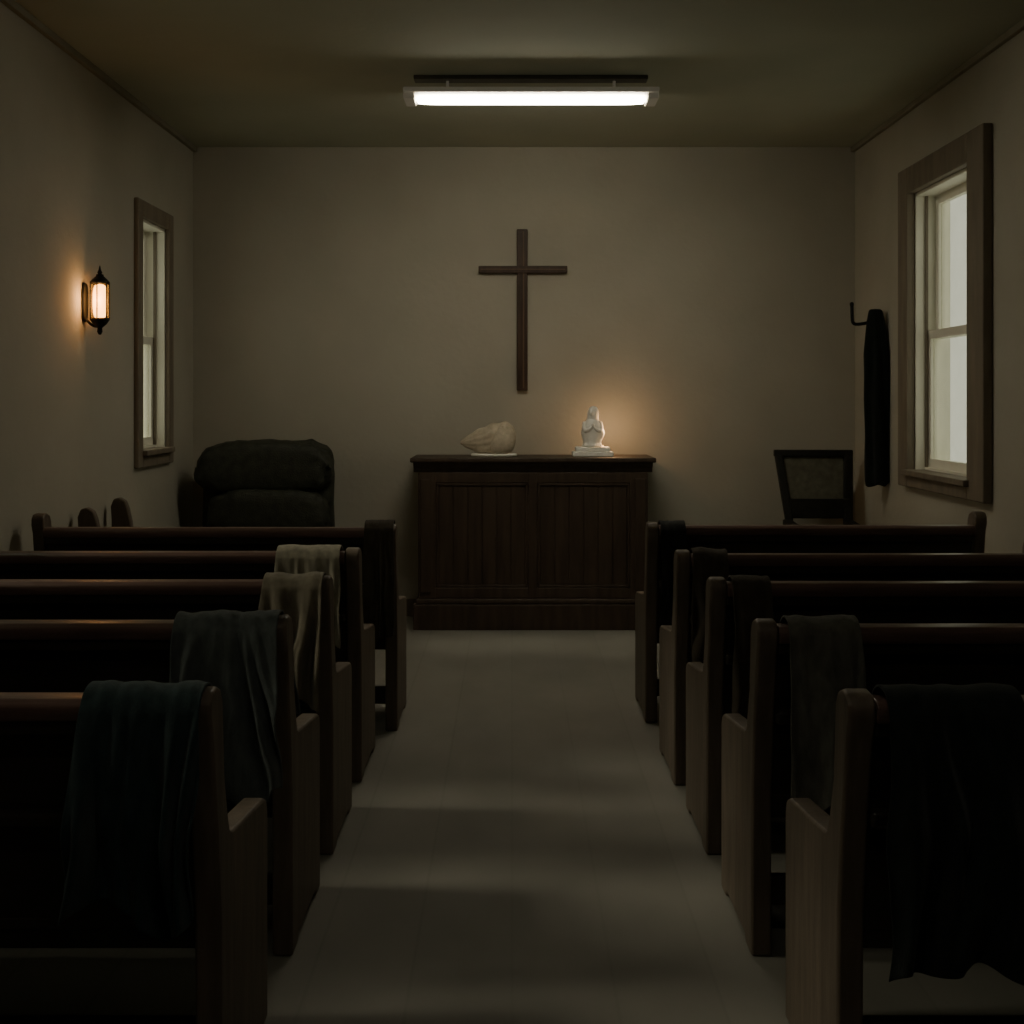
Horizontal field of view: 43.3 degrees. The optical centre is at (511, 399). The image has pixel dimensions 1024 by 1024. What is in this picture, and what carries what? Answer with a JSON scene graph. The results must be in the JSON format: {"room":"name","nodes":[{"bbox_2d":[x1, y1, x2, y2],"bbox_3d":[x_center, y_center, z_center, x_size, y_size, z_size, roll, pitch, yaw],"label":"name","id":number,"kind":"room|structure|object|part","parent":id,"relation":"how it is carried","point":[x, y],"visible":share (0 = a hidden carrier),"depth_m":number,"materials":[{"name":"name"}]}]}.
{"room":"house of worship","nodes":[
{"label":"house of worship","id":0,"kind":"room"},
{"bbox_2d":[0,2,192,550],"bbox_3d":[-2.300,-0.128,3.650,0.200,3.235,10.500,0,0,0],"label":"wall","id":1,"kind":"structure","parent":0,"point":[76,155],"depth_m":6.50,"materials":[{"name":"paint"}]},
{"bbox_2d":[81,266,109,334],"bbox_3d":[-2.134,-0.512,6.620,0.138,0.355,0.102,0,0,0],"label":"lantern sconce","id":2,"kind":"object","parent":1,"relation":"attached to","point":[99,290],"visible":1,"depth_m":6.59,"materials":[{"name":"black metal"}]},
{"bbox_3d":[-2.115,-0.506,6.620,0.071,0.176,0.071,0,0,41],"label":"bulb","id":3,"kind":"part","parent":2,"relation":"part of","materials":[{"name":"orange"}]},
{"bbox_2d":[0,0,196,151],"bbox_3d":[-2.185,-1.728,3.650,0.030,0.035,10.500,0,0,0],"label":"trim","id":4,"kind":"structure","parent":1,"relation":"attached to","point":[12,5],"depth_m":6.65,"materials":[{"name":"paint"}]},
{"bbox_2d":[134,197,142,468],"bbox_3d":[-2.185,-0.390,7.550,0.030,1.580,0.100,0,0,0],"label":"window casing","id":5,"kind":"structure","parent":1,"relation":"attached to","point":[138,203],"depth_m":7.50,"materials":[{"name":"brown wood"}]},
{"bbox_2d":[143,200,168,448],"bbox_3d":[-2.300,-0.440,7.890,0.260,1.480,0.580,0,0,0],"label":"window","id":6,"kind":"structure","parent":1,"relation":"in","point":[151,213],"depth_m":8.16,"materials":[{"name":"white wood"}]},
{"bbox_3d":[-2.333,-0.704,7.890,0.035,0.717,0.544,0,0,0],"label":"sash","id":7,"kind":"part","parent":6,"relation":"part of","materials":[{"name":"white wood"}]},
{"bbox_3d":[-2.288,-0.057,7.890,0.035,0.677,0.544,0,0,0],"label":"sash","id":8,"kind":"part","parent":6,"relation":"part of","materials":[{"name":"white glass"}]},
{"bbox_2d":[153,232,155,444],"bbox_3d":[-2.258,-0.390,7.890,0.016,1.344,0.544,0,0,0],"label":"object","id":9,"kind":"object","parent":6,"relation":"attached to","point":[154,233],"visible":0.5,"depth_m":8.15,"materials":[{"name":"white wood"}]},
{"bbox_2d":[143,453,168,467],"bbox_3d":[-2.185,0.365,7.890,0.030,0.070,0.580,0,0,0],"label":"apron","id":10,"kind":"object","parent":1,"relation":"attached to","point":[159,459],"visible":0.68,"depth_m":7.85,"materials":[{"name":"brown wood"}]},
{"bbox_2d":[143,447,174,455],"bbox_3d":[-2.195,0.313,7.890,0.110,0.034,0.620,0,0,0],"label":"sill","id":11,"kind":"structure","parent":1,"relation":"attached to","point":[154,450],"depth_m":7.85,"materials":[{"name":"brown wood"}]},
{"bbox_2d":[165,214,173,462],"bbox_3d":[-2.185,-0.390,8.230,0.030,1.580,0.100,0,0,0],"label":"window casing","id":12,"kind":"structure","parent":1,"relation":"attached to","point":[169,234],"depth_m":8.18,"materials":[{"name":"brown wood"}]},
{"bbox_2d":[0,616,1023,1023],"bbox_3d":[0.083,1.540,3.650,4.966,0.100,10.900,0,0,0],"label":"floor","id":13,"kind":"structure","parent":0,"point":[523,846],"depth_m":3.87,"materials":[{"name":"grey concrete"}]},
{"bbox_2d":[78,497,132,526],"bbox_3d":[-1.952,1.008,6.710,0.425,0.963,0.580,0,0,0],"label":"bench","id":14,"kind":"object","parent":13,"relation":"on","point":[121,516],"visible":0.15,"depth_m":6.95,"materials":[{"name":"brown wood"}]},
{"bbox_3d":[-1.952,1.013,6.445,0.425,0.953,0.050,0,0,0],"label":"panel","id":15,"kind":"part","parent":14,"relation":"part of","materials":[{"name":"brown wood"}]},
{"bbox_3d":[-1.952,1.008,6.975,0.425,0.963,0.050,0,0,0],"label":"panel","id":16,"kind":"part","parent":14,"relation":"part of","materials":[{"name":"brown wood"}]},
{"bbox_2d":[0,686,266,1023],"bbox_3d":[-1.375,1.008,2.818,1.570,0.965,0.603,0,0,0],"label":"pew","id":17,"kind":"object","parent":13,"relation":"on","point":[227,852],"visible":0.54,"depth_m":2.62,"materials":[{"name":"brown wood"}]},
{"bbox_3d":[-1.375,0.841,2.597,1.460,0.038,0.052,0,0,0],"label":"moulding","id":18,"kind":"part","parent":17,"relation":"part of","materials":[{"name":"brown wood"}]},
{"bbox_3d":[-1.375,0.608,2.565,1.460,0.045,0.096,0,0,0],"label":"rail","id":19,"kind":"part","parent":17,"relation":"part of","materials":[{"name":"brown wood"}]},
{"bbox_3d":[-1.375,1.062,2.867,1.460,0.045,0.454,0,0,0],"label":"seat","id":20,"kind":"part","parent":17,"relation":"part of","materials":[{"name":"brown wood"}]},
{"bbox_2d":[58,680,211,942],"bbox_3d":[-0.723,0.797,2.568,0.254,0.478,0.369,0,0,0],"label":"draped shawl","id":21,"kind":"object","parent":17,"relation":"on","point":[132,792],"visible":0.94,"depth_m":2.46,"materials":[{"name":"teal fabric"}]},
{"bbox_2d":[0,615,319,955],"bbox_3d":[-1.373,1.005,3.648,1.573,0.970,0.603,0,0,0],"label":"pew","id":22,"kind":"object","parent":13,"relation":"on","point":[36,655],"visible":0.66,"depth_m":3.41,"materials":[{"name":"brown wood"}]},
{"bbox_3d":[-1.373,0.603,3.395,1.463,0.045,0.096,0,0,0],"label":"rail","id":23,"kind":"part","parent":22,"relation":"part of","materials":[{"name":"brown wood"}]},
{"bbox_2d":[169,609,299,804],"bbox_3d":[-0.729,0.798,3.393,0.300,0.491,0.373,0,0,0],"label":"draped cloth","id":24,"kind":"object","parent":22,"relation":"on","point":[234,651],"visible":0.65,"depth_m":3.30,"materials":[{"name":"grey fabric"}]},
{"bbox_3d":[-1.373,1.062,3.697,1.463,0.045,0.454,0,0,0],"label":"seat","id":25,"kind":"part","parent":22,"relation":"part of","materials":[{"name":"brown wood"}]},
{"bbox_2d":[0,575,351,854],"bbox_3d":[-1.373,1.005,4.418,1.575,0.970,0.603,0,0,0],"label":"pew","id":26,"kind":"object","parent":13,"relation":"on","point":[20,599],"visible":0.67,"depth_m":4.17,"materials":[{"name":"brown wood"}]},
{"bbox_3d":[-1.373,0.603,4.165,1.465,0.045,0.096,0,0,0],"label":"rail","id":27,"kind":"part","parent":26,"relation":"part of","materials":[{"name":"brown wood"}]},
{"bbox_2d":[258,571,325,711],"bbox_3d":[-0.705,0.765,4.171,0.212,0.421,0.315,0,0,0],"label":"draped cloth","id":28,"kind":"object","parent":26,"relation":"on","point":[299,596],"visible":0.62,"depth_m":4.08,"materials":[{"name":"beige fabric"}]},
{"bbox_2d":[0,547,374,781],"bbox_3d":[-1.373,1.006,5.218,1.575,0.969,0.603,0,0,0],"label":"pew","id":29,"kind":"object","parent":13,"relation":"on","point":[357,648],"visible":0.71,"depth_m":4.97,"materials":[{"name":"brown wood"}]},
{"bbox_3d":[-1.373,0.604,4.965,1.465,0.045,0.096,0,0,0],"label":"rail","id":30,"kind":"part","parent":29,"relation":"part of","materials":[{"name":"brown wood"}]},
{"bbox_2d":[274,544,342,648],"bbox_3d":[-0.774,0.747,4.975,0.261,0.383,0.290,0,0,0],"label":"draped cloth","id":31,"kind":"object","parent":29,"relation":"on","point":[290,558],"visible":0.42,"depth_m":4.89,"materials":[{"name":"beige fabric"}]},
{"bbox_3d":[-1.373,0.841,4.997,1.465,0.038,0.052,0,0,0],"label":"moulding","id":32,"kind":"part","parent":29,"relation":"part of","materials":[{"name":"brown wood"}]},
{"bbox_2d":[31,513,405,730],"bbox_3d":[-1.323,0.998,5.998,1.615,0.985,0.603,0,0,0],"label":"pew","id":33,"kind":"object","parent":13,"relation":"on","point":[392,694],"visible":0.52,"depth_m":5.72,"materials":[{"name":"brown wood"}]},
{"bbox_3d":[-1.323,0.588,5.745,1.505,0.045,0.096,0,0,0],"label":"rail","id":34,"kind":"part","parent":33,"relation":"part of","materials":[{"name":"brown wood"}]},
{"bbox_2d":[363,519,395,645],"bbox_3d":[-0.585,0.819,5.761,0.140,0.574,0.245,0,0,0],"label":"coat","id":35,"kind":"object","parent":33,"relation":"hanging from","point":[378,560],"visible":0.97,"depth_m":5.66,"materials":[{"name":"brown fabric"}]},
{"bbox_2d":[194,439,334,526],"bbox_3d":[-1.630,0.875,8.354,0.912,1.230,0.777,0,0,0],"label":"leather armchair","id":36,"kind":"object","parent":13,"relation":"on","point":[262,482],"visible":0.51,"depth_m":8.35,"materials":[{"name":"black leather"}]},
{"bbox_2d":[194,440,332,492],"bbox_3d":[-1.631,0.439,8.480,0.910,0.351,0.271,0,0,0],"label":"pillow","id":37,"kind":"object","parent":36,"relation":"on","point":[238,466],"depth_m":8.36,"materials":[{"name":"leather"}]},
{"bbox_2d":[207,489,329,526],"bbox_3d":[-1.587,0.729,8.430,0.803,0.312,0.270,0,0,0],"label":"cushion","id":38,"kind":"object","parent":36,"relation":"on","point":[225,507],"depth_m":8.31,"materials":[{"name":"fabric"}]},
{"bbox_2d":[410,455,655,629],"bbox_3d":[0.137,0.932,8.607,1.593,1.115,0.545,0,0,0],"label":"altar","id":39,"kind":"object","parent":13,"relation":"on","point":[519,542],"visible":0.95,"depth_m":8.39,"materials":[{"name":"brown wood"}]},
{"bbox_2d":[460,421,516,456],"bbox_3d":[-0.155,0.258,8.609,0.380,0.234,0.202,0,0,0],"label":"seashell ornament","id":40,"kind":"object","parent":39,"relation":"on","point":[495,439],"visible":1,"depth_m":8.55,"materials":[{"name":"beige ceramic"}]},
{"bbox_3d":[-0.120,0.366,8.610,0.310,0.018,0.200,0,0,0],"label":"plate","id":41,"kind":"part","parent":40,"relation":"part of","materials":[{"name":"white ceramic"}]},
{"bbox_3d":[0.137,1.308,8.615,1.523,0.035,0.510,0,0,0],"label":"plinth moulding","id":42,"kind":"part","parent":39,"relation":"part of","materials":[{"name":"brown wood"}]},
{"bbox_3d":[0.137,0.438,8.380,1.553,0.065,0.059,0,0,0],"label":"moulding","id":43,"kind":"part","parent":39,"relation":"part of","materials":[{"name":"brown wood"}]},
{"bbox_3d":[0.137,0.505,8.396,1.293,0.070,0.028,0,0,0],"label":"rail","id":44,"kind":"part","parent":39,"relation":"part of","materials":[{"name":"brown wood"}]},
{"bbox_3d":[0.137,1.255,8.396,1.293,0.070,0.028,0,0,0],"label":"rail","id":45,"kind":"part","parent":39,"relation":"part of","materials":[{"name":"brown wood"}]},
{"bbox_2d":[572,406,613,456],"bbox_3d":[0.537,0.208,8.620,0.270,0.334,0.180,0,0,0],"label":"statue","id":46,"kind":"object","parent":39,"relation":"on","point":[592,432],"visible":1,"depth_m":8.57,"materials":[{"name":"white ceramic"}]},
{"bbox_3d":[0.496,0.182,8.590,0.049,0.079,0.091,0,0,-31],"label":"arm","id":47,"kind":"part","parent":46,"relation":"part of","materials":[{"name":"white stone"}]},
{"bbox_3d":[0.578,0.182,8.590,0.049,0.079,0.091,0,0,31],"label":"arm","id":48,"kind":"part","parent":46,"relation":"part of","materials":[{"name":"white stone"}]},
{"bbox_2d":[635,511,986,722],"bbox_3d":[1.387,1.000,6.149,1.545,0.980,0.603,0,0,0],"label":"pew","id":49,"kind":"object","parent":13,"relation":"on","point":[969,538],"visible":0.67,"depth_m":5.90,"materials":[{"name":"brown wood"}]},
{"bbox_2d":[658,520,687,620],"bbox_3d":[0.729,0.777,5.909,0.134,0.454,0.248,0,0,0],"label":"coat","id":50,"kind":"object","parent":49,"relation":"hanging from","point":[673,533],"visible":0.62,"depth_m":5.81,"materials":[{"name":"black fabric"}]},
{"bbox_3d":[1.387,0.593,5.895,1.435,0.045,0.096,0,0,0],"label":"rail","id":51,"kind":"part","parent":49,"relation":"part of","materials":[{"name":"brown wood"}]},
{"bbox_2d":[773,450,859,524],"bbox_3d":[2.015,0.913,8.356,0.530,1.161,0.572,0,0,0],"label":"wooden armchair","id":52,"kind":"object","parent":13,"relation":"on","point":[812,483],"visible":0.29,"depth_m":8.59,"materials":[{"name":"black wood"}]},
{"bbox_3d":[1.825,0.715,8.560,0.057,0.758,0.208,0,0,-40],"label":"post","id":53,"kind":"part","parent":52,"relation":"part of","materials":[{"name":"black wood"}]},
{"bbox_3d":[1.825,0.825,8.320,0.060,0.069,0.482,0,0,0],"label":"arm","id":54,"kind":"part","parent":52,"relation":"part of","materials":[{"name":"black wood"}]},
{"bbox_3d":[2.013,0.355,8.620,0.525,0.045,0.045,0,0,0],"label":"crest rail","id":55,"kind":"part","parent":52,"relation":"part of","materials":[{"name":"black wood"}]},
{"bbox_3d":[2.010,0.527,8.605,0.429,0.325,0.069,0,0,0],"label":"panel","id":56,"kind":"part","parent":52,"relation":"part of","materials":[{"name":"fabric"}]},
{"bbox_3d":[2.035,0.720,8.560,0.420,0.130,0.040,0,0,0],"label":"rail","id":57,"kind":"part","parent":52,"relation":"part of","materials":[{"name":"black wood"}]},
{"bbox_3d":[2.230,0.715,8.560,0.064,0.755,0.170,0,0,14],"label":"post","id":58,"kind":"part","parent":52,"relation":"part of","materials":[{"name":"black wood"}]},
{"bbox_3d":[2.225,0.825,8.320,0.060,0.069,0.482,0,0,0],"label":"arm","id":59,"kind":"part","parent":52,"relation":"part of","materials":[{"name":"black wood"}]},
{"bbox_2d":[659,543,1023,784],"bbox_3d":[1.327,1.008,5.178,1.405,0.965,0.603,0,0,0],"label":"pew","id":60,"kind":"object","parent":13,"relation":"on","point":[675,640],"visible":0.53,"depth_m":4.92,"materials":[{"name":"brown wood"}]},
{"bbox_2d":[689,547,728,662],"bbox_3d":[0.752,0.835,4.938,0.156,0.548,0.269,0,0,0],"label":"coat","id":61,"kind":"object","parent":60,"relation":"hanging from","point":[707,562],"visible":0.41,"depth_m":4.85,"materials":[{"name":"brown fabric"}]},
{"bbox_3d":[1.327,0.608,4.925,1.295,0.045,0.096,0,0,0],"label":"rail","id":62,"kind":"part","parent":60,"relation":"part of","materials":[{"name":"brown wood"}]},
{"bbox_2d":[686,577,1023,854],"bbox_3d":[1.468,1.008,4.418,1.665,0.965,0.603,0,0,0],"label":"pew","id":63,"kind":"object","parent":13,"relation":"on","point":[709,682],"visible":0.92,"depth_m":4.17,"materials":[{"name":"brown wood"}]},
{"bbox_3d":[1.468,0.841,4.197,1.555,0.038,0.052,0,0,0],"label":"moulding","id":64,"kind":"part","parent":63,"relation":"part of","materials":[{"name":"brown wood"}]},
{"bbox_2d":[727,575,773,718],"bbox_3d":[0.765,0.837,4.175,0.148,0.544,0.271,0,0,0],"label":"coat","id":65,"kind":"object","parent":63,"relation":"hanging from","point":[752,594],"visible":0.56,"depth_m":4.08,"materials":[{"name":"brown fabric"}]},
{"bbox_3d":[1.468,0.608,4.165,1.555,0.045,0.096,0,0,0],"label":"rail","id":66,"kind":"part","parent":63,"relation":"part of","materials":[{"name":"brown wood"}]},
{"bbox_2d":[721,618,1023,955],"bbox_3d":[1.470,1.010,3.648,1.660,0.960,0.603,0,0,0],"label":"pew","id":67,"kind":"object","parent":13,"relation":"on","point":[756,749],"visible":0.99,"depth_m":3.42,"materials":[{"name":"brown wood"}]},
{"bbox_3d":[1.470,1.062,3.697,1.550,0.045,0.454,0,0,0],"label":"seat","id":68,"kind":"part","parent":67,"relation":"part of","materials":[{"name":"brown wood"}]},
{"bbox_3d":[1.470,0.841,3.427,1.550,0.038,0.052,0,0,0],"label":"moulding","id":69,"kind":"part","parent":67,"relation":"part of","materials":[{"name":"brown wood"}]},
{"bbox_2d":[780,614,866,810],"bbox_3d":[0.816,0.830,3.405,0.206,0.530,0.291,0,0,0],"label":"draped cloth","id":70,"kind":"object","parent":67,"relation":"hanging from","point":[827,658],"visible":0.72,"depth_m":3.31,"materials":[{"name":"grey fabric"}]},
{"bbox_3d":[1.470,0.613,3.395,1.550,0.045,0.096,0,0,0],"label":"rail","id":71,"kind":"part","parent":67,"relation":"part of","materials":[{"name":"brown wood"}]},
{"bbox_2d":[786,688,1023,1023],"bbox_3d":[1.480,1.010,2.818,1.640,0.960,0.603,0,0,0],"label":"pew","id":72,"kind":"object","parent":13,"relation":"on","point":[838,891],"visible":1,"depth_m":2.64,"materials":[{"name":"brown wood"}]},
{"bbox_3d":[1.480,1.062,2.867,1.530,0.045,0.454,0,0,0],"label":"seat","id":73,"kind":"part","parent":72,"relation":"part of","materials":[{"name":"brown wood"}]},
{"bbox_3d":[1.480,0.841,2.597,1.530,0.038,0.052,0,0,0],"label":"moulding","id":74,"kind":"part","parent":72,"relation":"part of","materials":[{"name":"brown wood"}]},
{"bbox_2d":[872,683,1023,984],"bbox_3d":[0.859,0.838,2.568,0.290,0.547,0.316,0,0,0],"label":"draped cloth","id":75,"kind":"object","parent":72,"relation":"hanging from","point":[955,832],"visible":0.93,"depth_m":2.46,"materials":[{"name":"black fabric"}]},
{"bbox_3d":[1.480,0.613,2.565,1.530,0.045,0.096,0,0,0],"label":"rail","id":76,"kind":"part","parent":72,"relation":"part of","materials":[{"name":"brown wood"}]},
{"bbox_2d":[15,0,1023,146],"bbox_3d":[0.083,-1.805,3.650,4.966,0.120,10.900,0,0,0],"label":"ceiling","id":77,"kind":"structure","parent":0,"point":[220,73],"depth_m":6.63,"materials":[{"name":"paint"}]},
{"bbox_2d":[403,75,658,106],"bbox_3d":[0.102,-1.672,6.950,1.360,0.146,0.240,0,0,0],"label":"fluorescent ceiling light","id":78,"kind":"object","parent":77,"relation":"attached to","point":[447,95],"visible":1,"depth_m":6.91,"materials":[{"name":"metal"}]},
{"bbox_2d":[403,87,658,98],"bbox_3d":[0.102,-1.647,6.950,1.360,0.028,0.240,0,0,0],"label":"housing","id":79,"kind":"object","parent":78,"relation":"on","point":[408,92],"depth_m":6.85,"materials":[{"name":"metal"}]},
{"bbox_3d":[0.102,-1.734,6.970,1.260,0.022,0.100,0,0,0],"label":"mounting rail","id":80,"kind":"part","parent":78,"relation":"part of","materials":[{"name":"metal"}]},
{"bbox_2d":[417,96,644,104],"bbox_3d":[0.102,-1.615,6.950,1.230,0.032,0.100,0,0,0],"label":"diffuser","id":81,"kind":"object","parent":78,"relation":"attached to","point":[429,100],"depth_m":6.90,"materials":[{"name":"beige plastic"}]},
{"bbox_2d":[193,147,854,598],"bbox_3d":[0.083,-0.128,9.000,4.966,3.235,0.200,0,0,0],"label":"wall","id":82,"kind":"structure","parent":0,"point":[342,302],"depth_m":8.90,"materials":[{"name":"paint"}]},
{"bbox_2d":[406,599,415,615],"bbox_3d":[0.083,1.430,8.891,4.530,0.120,0.018,0,0,0],"label":"baseboard","id":83,"kind":"structure","parent":82,"relation":"attached to","point":[409,602],"depth_m":8.88,"materials":[{"name":"brown wood"}]},
{"bbox_2d":[479,229,566,390],"bbox_3d":[0.075,-0.620,8.878,0.610,1.110,0.044,0,0,0],"label":"wall cross","id":84,"kind":"object","parent":82,"relation":"attached to","point":[522,269],"visible":1,"depth_m":8.87,"materials":[{"name":"brown wood"}]},
{"bbox_2d":[855,30,1023,552],"bbox_3d":[2.466,-0.128,3.650,0.200,3.235,10.500,0,0,0],"label":"wall","id":85,"kind":"structure","parent":0,"point":[992,90],"depth_m":6.76,"materials":[{"name":"paint"}]},
{"bbox_2d":[850,302,866,325],"bbox_3d":[2.270,-0.545,8.300,0.196,0.171,0.050,0,0,0],"label":"coat hook","id":86,"kind":"object","parent":85,"relation":"attached to","point":[851,303],"visible":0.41,"depth_m":8.29,"materials":[{"name":"black metal"}]},
{"bbox_2d":[863,309,889,486],"bbox_3d":[2.286,-0.014,8.185,0.152,1.122,0.278,0,0,0],"label":"coat","id":87,"kind":"object","parent":86,"relation":"hanging from","point":[876,352],"visible":1,"depth_m":8.07,"materials":[{"name":"black fabric"}]},
{"bbox_2d":[898,168,914,486],"bbox_3d":[2.341,-0.427,7.660,0.050,1.875,0.180,0,0,0],"label":"window casing","id":88,"kind":"structure","parent":85,"relation":"attached to","point":[906,202],"depth_m":7.58,"materials":[{"name":"brown wood"}]},
{"bbox_2d":[900,469,968,486],"bbox_3d":[2.351,0.423,7.075,0.130,0.034,1.062,0,0,0],"label":"sill","id":89,"kind":"structure","parent":85,"relation":"attached to","point":[958,480],"depth_m":7.02,"materials":[{"name":"brown wood"}]},
{"bbox_2d":[907,133,966,476],"bbox_3d":[2.456,-0.477,7.075,0.280,1.775,0.990,0,0,0],"label":"window","id":90,"kind":"structure","parent":85,"relation":"in","point":[951,158],"depth_m":7.55,"materials":[{"name":"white wood"}]},
{"bbox_2d":[925,196,927,466],"bbox_3d":[2.424,-0.400,7.075,0.016,1.584,0.954,0,0,0],"label":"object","id":91,"kind":"object","parent":90,"relation":"attached to","point":[926,197],"visible":0.5,"depth_m":7.54,"materials":[{"name":"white wood"}]},
{"bbox_3d":[2.454,-0.006,7.075,0.035,0.797,0.954,0,0,0],"label":"sash","id":92,"kind":"part","parent":90,"relation":"part of","materials":[{"name":"white glass"}]},
{"bbox_3d":[2.498,-0.773,7.075,0.035,0.837,0.954,0,0,0],"label":"sash","id":93,"kind":"part","parent":90,"relation":"part of","materials":[{"name":"white glass"}]},
{"bbox_2d":[907,476,966,499],"bbox_3d":[2.341,0.475,7.075,0.050,0.070,0.990,0,0,0],"label":"apron","id":94,"kind":"object","parent":85,"relation":"attached to","point":[956,491],"visible":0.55,"depth_m":7.01,"materials":[{"name":"brown wood"}]},
{"bbox_2d":[851,18,1023,151],"bbox_3d":[2.351,-1.728,3.650,0.030,0.035,10.500,0,0,0],"label":"trim","id":95,"kind":"structure","parent":85,"relation":"attached to","point":[1017,28],"depth_m":6.95,"materials":[{"name":"paint"}]},
{"bbox_2d":[967,123,992,503],"bbox_3d":[2.341,-0.427,6.463,0.050,1.875,0.235,0,0,0],"label":"window casing","id":96,"kind":"structure","parent":85,"relation":"attached to","point":[980,138],"depth_m":6.39,"materials":[{"name":"brown wood"}]}
]}

